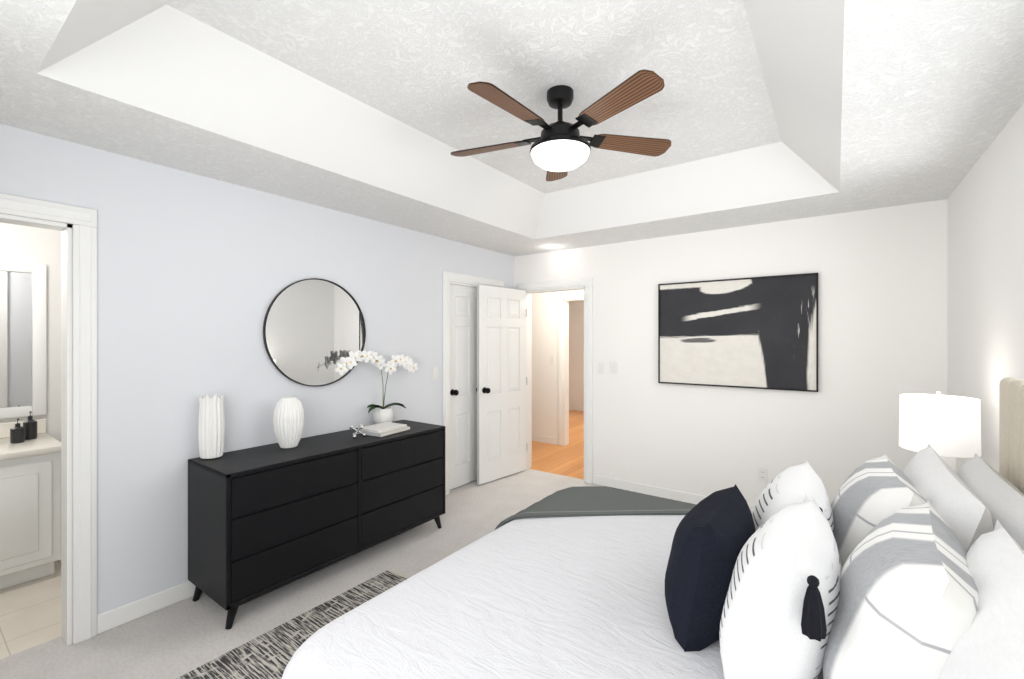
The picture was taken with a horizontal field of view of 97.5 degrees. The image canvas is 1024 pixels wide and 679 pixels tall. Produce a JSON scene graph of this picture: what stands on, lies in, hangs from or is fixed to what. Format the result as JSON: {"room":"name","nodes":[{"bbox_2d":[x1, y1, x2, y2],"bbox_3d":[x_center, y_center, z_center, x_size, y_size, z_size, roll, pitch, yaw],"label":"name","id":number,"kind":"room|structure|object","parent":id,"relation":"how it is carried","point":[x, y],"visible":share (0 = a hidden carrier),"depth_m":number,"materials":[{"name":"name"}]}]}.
{"room":"bedroom","nodes":[
{"label":"bedroom","id":0,"kind":"room"},
{"bbox_2d":[0,222,60,441],"bbox_3d":[-3.681,0.260,2.778,0.120,2.440,3.540,0,0,36],"label":"wall","id":1,"kind":"structure","parent":0,"point":[25,244],"depth_m":3.19,"materials":[{"name":"white paint"}]},
{"bbox_2d":[0,260,46,418],"bbox_3d":[-3.815,0.000,2.462,0.029,1.060,1.770,0,0,36],"label":"bathroom mirror","id":2,"kind":"object","parent":1,"relation":"attached to","point":[23,339],"visible":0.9,"depth_m":3.09,"materials":[{"name":"clear glass"}]},
{"bbox_2d":[0,419,46,438],"bbox_3d":[-3.825,0.610,2.450,0.020,0.100,1.800,0,0,36],"label":"backsplash","id":3,"kind":"structure","parent":1,"relation":"attached to","point":[5,428],"depth_m":3.05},
{"bbox_2d":[0,124,513,614],"bbox_3d":[-1.359,0.085,3.372,0.120,2.790,4.819,0,0,36],"label":"wall","id":4,"kind":"structure","parent":0,"point":[196,274],"depth_m":2.59,"materials":[{"name":"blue paint"}]},
{"bbox_2d":[0,193,96,645],"bbox_3d":[-2.419,0.416,1.900,0.164,2.128,0.966,0,0,36],"label":"door frame","id":5,"kind":"structure","parent":4,"relation":"attached to","point":[78,427],"depth_m":2.19,"materials":[{"name":"white wood"}]},
{"bbox_2d":[97,581,202,633],"bbox_3d":[-1.369,1.433,3.243,0.014,0.095,2.444,0,0,36],"label":"baseboard","id":6,"kind":"structure","parent":4,"relation":"attached to","point":[120,615],"depth_m":2.40,"materials":[{"name":"white wood"}]},
{"bbox_2d":[263,278,365,386],"bbox_3d":[-1.380,-0.050,3.215,0.022,0.770,0.770,0,0,36],"label":"round mirror","id":7,"kind":"object","parent":4,"relation":"attached to","point":[314,330],"visible":0.94,"depth_m":3.17,"materials":[{"name":"black mirror"}]},
{"bbox_2d":[432,367,437,378],"bbox_3d":[-0.709,0.310,4.161,0.014,0.116,0.072,0,0,36],"label":"light switch","id":8,"kind":"object","parent":4,"relation":"attached to","point":[434,372],"visible":1,"depth_m":4.15,"materials":[{"name":"white plastic"}]},
{"bbox_2d":[450,284,476,489],"bbox_3d":[-0.396,0.458,4.644,0.101,2.020,0.750,0,0,36],"label":"closet door","id":9,"kind":"structure","parent":4,"relation":"in","point":[463,385],"depth_m":4.54,"materials":[{"name":"white paint"}]},
{"bbox_2d":[442,271,503,495],"bbox_3d":[-0.421,0.416,4.655,0.146,2.128,0.956,0,0,36],"label":"door frame","id":10,"kind":"structure","parent":4,"relation":"attached to","point":[448,278],"depth_m":4.26,"materials":[{"name":"white wood"}]},
{"bbox_2d":[0,410,600,678],"bbox_3d":[0.194,1.530,4.083,5.938,0.100,9.950,0,0,36],"label":"floor","id":11,"kind":"structure","parent":0,"point":[178,639],"depth_m":2.50,"materials":[{"name":"grey carpet"}]},
{"bbox_2d":[0,451,60,589],"bbox_3d":[-3.572,1.090,2.255,0.658,0.780,1.780,0,0,36],"label":"bathroom vanity","id":12,"kind":"object","parent":11,"relation":"on","point":[30,510],"depth_m":2.70,"materials":[{"name":"white paint"}]},
{"bbox_2d":[0,431,60,458],"bbox_3d":[-3.578,0.684,2.266,0.635,0.050,1.810,0,0,36],"label":"countertop","id":13,"kind":"structure","parent":12,"relation":"on","point":[45,442],"depth_m":2.78,"materials":[{"name":"white stone"}]},
{"bbox_2d":[10,411,36,442],"bbox_3d":[-3.176,0.566,2.922,0.066,0.184,0.169,0,0,-15],"label":"bottles","id":14,"kind":"object","parent":13,"relation":"on","point":[21,434],"visible":1,"depth_m":2.94,"materials":[{"name":"black plastic"}]},
{"bbox_2d":[176,568,411,678],"bbox_3d":[-0.444,1.474,1.282,2.420,0.012,2.250,0,0,36],"label":"rug","id":15,"kind":"object","parent":11,"relation":"on","point":[268,654],"visible":0.19,"depth_m":2.18,"materials":[{"name":"grey fabric"}]},
{"bbox_2d":[282,377,1023,678],"bbox_3d":[0.630,0.808,1.549,2.002,1.316,2.050,0,0,36],"label":"bed","id":16,"kind":"object","parent":15,"relation":"on","point":[883,567],"visible":1,"depth_m":1.29,"materials":[{"name":"white fabric"}]},
{"bbox_2d":[822,453,932,646],"bbox_3d":[1.231,0.677,1.533,0.286,0.483,0.546,0,0,36],"label":"pillow","id":17,"kind":"object","parent":16,"relation":"on","point":[876,489],"depth_m":1.44,"materials":[{"name":"white fabric"}]},
{"bbox_2d":[822,499,988,678],"bbox_3d":[0.914,0.677,1.061,0.292,0.483,0.548,0,0,36],"label":"pillow","id":18,"kind":"object","parent":16,"relation":"on","point":[909,601],"depth_m":0.92,"materials":[{"name":"white fabric"}]},
{"bbox_2d":[188,420,444,628],"bbox_3d":[-1.181,1.082,3.038,0.500,0.804,1.565,0,0,36],"label":"dresser","id":19,"kind":"object","parent":11,"relation":"on","point":[264,519],"visible":1,"depth_m":2.61,"materials":[{"name":"black paint"}]},
{"bbox_2d":[198,394,224,458],"bbox_3d":[-1.730,0.498,2.585,0.128,0.360,0.128,0,0,36],"label":"vase","id":20,"kind":"object","parent":19,"relation":"on","point":[211,427],"visible":0.98,"depth_m":2.54,"materials":[{"name":"white ceramic"}]},
{"bbox_2d":[273,397,303,448],"bbox_3d":[-1.408,0.522,2.834,0.177,0.312,0.177,0,0,36],"label":"vase","id":21,"kind":"object","parent":19,"relation":"on","point":[288,419],"visible":1,"depth_m":2.78,"materials":[{"name":"white ceramic"}]},
{"bbox_2d":[349,424,365,438],"bbox_3d":[-1.070,0.635,3.115,0.111,0.086,0.103,0,0,36],"label":"jack","id":22,"kind":"object","parent":19,"relation":"on","point":[357,431],"visible":1,"depth_m":3.10,"materials":[{"name":"silver metal"}]},
{"bbox_2d":[335,350,417,423],"bbox_3d":[-1.052,0.380,3.502,0.169,0.597,0.748,0,0,36],"label":"orchid","id":23,"kind":"object","parent":19,"relation":"on","point":[381,414],"visible":1,"depth_m":3.49,"materials":[{"name":"white plant"}]},
{"bbox_2d":[357,422,409,436],"bbox_3d":[-0.942,0.657,3.305,0.240,0.042,0.300,0,0,28],"label":"books","id":24,"kind":"object","parent":19,"relation":"on","point":[383,429],"visible":0.83,"depth_m":3.24,"materials":[{"name":"grey paper"}]},
{"bbox_3d":[2.034,1.170,2.226,0.506,0.620,0.550,0,0,36],"label":"nightstand","id":25,"kind":"object","parent":11,"relation":"on","visible":0},
{"bbox_2d":[899,392,980,471],"bbox_3d":[2.105,0.557,2.218,0.296,0.601,0.296,0,0,36],"label":"table lamp","id":26,"kind":"object","parent":25,"relation":"on","point":[947,428],"visible":0.81,"depth_m":2.11,"materials":[{"name":"white fabric"}]},
{"bbox_2d":[0,0,1023,256],"bbox_3d":[0.163,-1.145,2.274,3.873,0.370,4.819,0,0,36],"label":"ceiling","id":27,"kind":"structure","parent":0,"point":[754,112],"depth_m":2.08,"materials":[{"name":"white paint"}]},
{"bbox_2d":[544,245,558,247],"bbox_3d":[0.409,-0.957,4.636,0.150,0.006,0.150,0,0,36],"label":"recessed light","id":28,"kind":"object","parent":27,"relation":"in","point":[551,246],"visible":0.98,"depth_m":4.62,"materials":[{"name":"white"}]},
{"bbox_2d":[450,69,670,180],"bbox_3d":[0.213,-1.067,2.264,1.196,0.384,1.164,0,0,36],"label":"fan","id":29,"kind":"object","parent":27,"relation":"hanging from","point":[560,148],"visible":1,"depth_m":2.19,"materials":[{"name":"brown wood"}]},
{"bbox_2d":[532,290,583,437],"bbox_3d":[0.657,0.260,6.381,4.000,2.440,0.120,0,0,36],"label":"wall","id":30,"kind":"structure","parent":0,"point":[544,370],"depth_m":6.33,"materials":[{"name":"white paint"}]},
{"bbox_2d":[550,356,553,363],"bbox_3d":[0.568,0.290,6.369,0.070,0.120,0.007,0,0,36],"label":"light switch","id":31,"kind":"object","parent":30,"relation":"attached to","point":[551,359],"visible":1,"depth_m":6.37,"materials":[{"name":"white plastic"}]},
{"bbox_2d":[532,292,583,445],"bbox_3d":[0.656,0.416,6.380,4.000,2.128,0.164,0,0,36],"label":"trim","id":32,"kind":"structure","parent":30,"relation":"attached to","point":[562,438],"depth_m":6.27,"materials":[{"name":"white wood"}]},
{"bbox_2d":[514,199,946,504],"bbox_3d":[1.537,0.085,4.180,3.633,2.790,0.120,0,0,36],"label":"wall","id":33,"kind":"structure","parent":0,"point":[882,309],"depth_m":3.66,"materials":[{"name":"white paint"}]},
{"bbox_2d":[476,285,526,484],"bbox_3d":[-0.114,0.458,4.825,0.190,2.020,0.729,0,0,36],"label":"entry door","id":34,"kind":"structure","parent":33,"relation":"in","point":[501,384],"depth_m":4.76,"materials":[{"name":"white paint"}]},
{"bbox_2d":[517,277,592,483],"bbox_3d":[0.486,0.421,4.935,0.941,2.118,0.164,0,0,36],"label":"door frame","id":35,"kind":"structure","parent":33,"relation":"attached to","point":[586,284],"depth_m":4.67,"materials":[{"name":"white wood"}]},
{"bbox_2d":[598,362,603,373],"bbox_3d":[0.901,0.290,4.557,0.072,0.115,0.014,0,0,36],"label":"light switch","id":36,"kind":"object","parent":33,"relation":"attached to","point":[600,367],"visible":1,"depth_m":4.55,"materials":[{"name":"white plastic"}]},
{"bbox_2d":[610,361,616,373],"bbox_3d":[1.010,0.280,4.478,0.075,0.120,0.015,0,0,36],"label":"light switch","id":37,"kind":"object","parent":33,"relation":"attached to","point":[613,367],"visible":1,"depth_m":4.47,"materials":[{"name":"white plastic"}]},
{"bbox_2d":[593,475,753,512],"bbox_3d":[1.887,1.433,3.845,2.607,0.095,0.014,0,0,36],"label":"baseboard","id":38,"kind":"structure","parent":33,"relation":"attached to","point":[676,495],"depth_m":4.25,"materials":[{"name":"white wood"}]},
{"bbox_2d":[658,273,817,391],"bbox_3d":[1.872,-0.055,3.835,1.230,0.920,0.043,0,0,36],"label":"painting","id":39,"kind":"object","parent":33,"relation":"attached to","point":[757,332],"visible":0.94,"depth_m":3.78,"materials":[{"name":"white"}]},
{"bbox_2d":[758,467,767,482],"bbox_3d":[2.074,1.120,3.714,0.072,0.115,0.009,0,0,36],"label":"electrical outlet","id":40,"kind":"object","parent":33,"relation":"attached to","point":[762,474],"visible":1,"depth_m":3.71,"materials":[{"name":"white plastic"}]},
{"bbox_2d":[947,103,1023,473],"bbox_3d":[1.684,0.085,1.177,0.120,2.790,4.819,0,0,36],"label":"wall","id":41,"kind":"structure","parent":0,"point":[985,277],"depth_m":2.24,"materials":[{"name":"white paint"}]}
]}

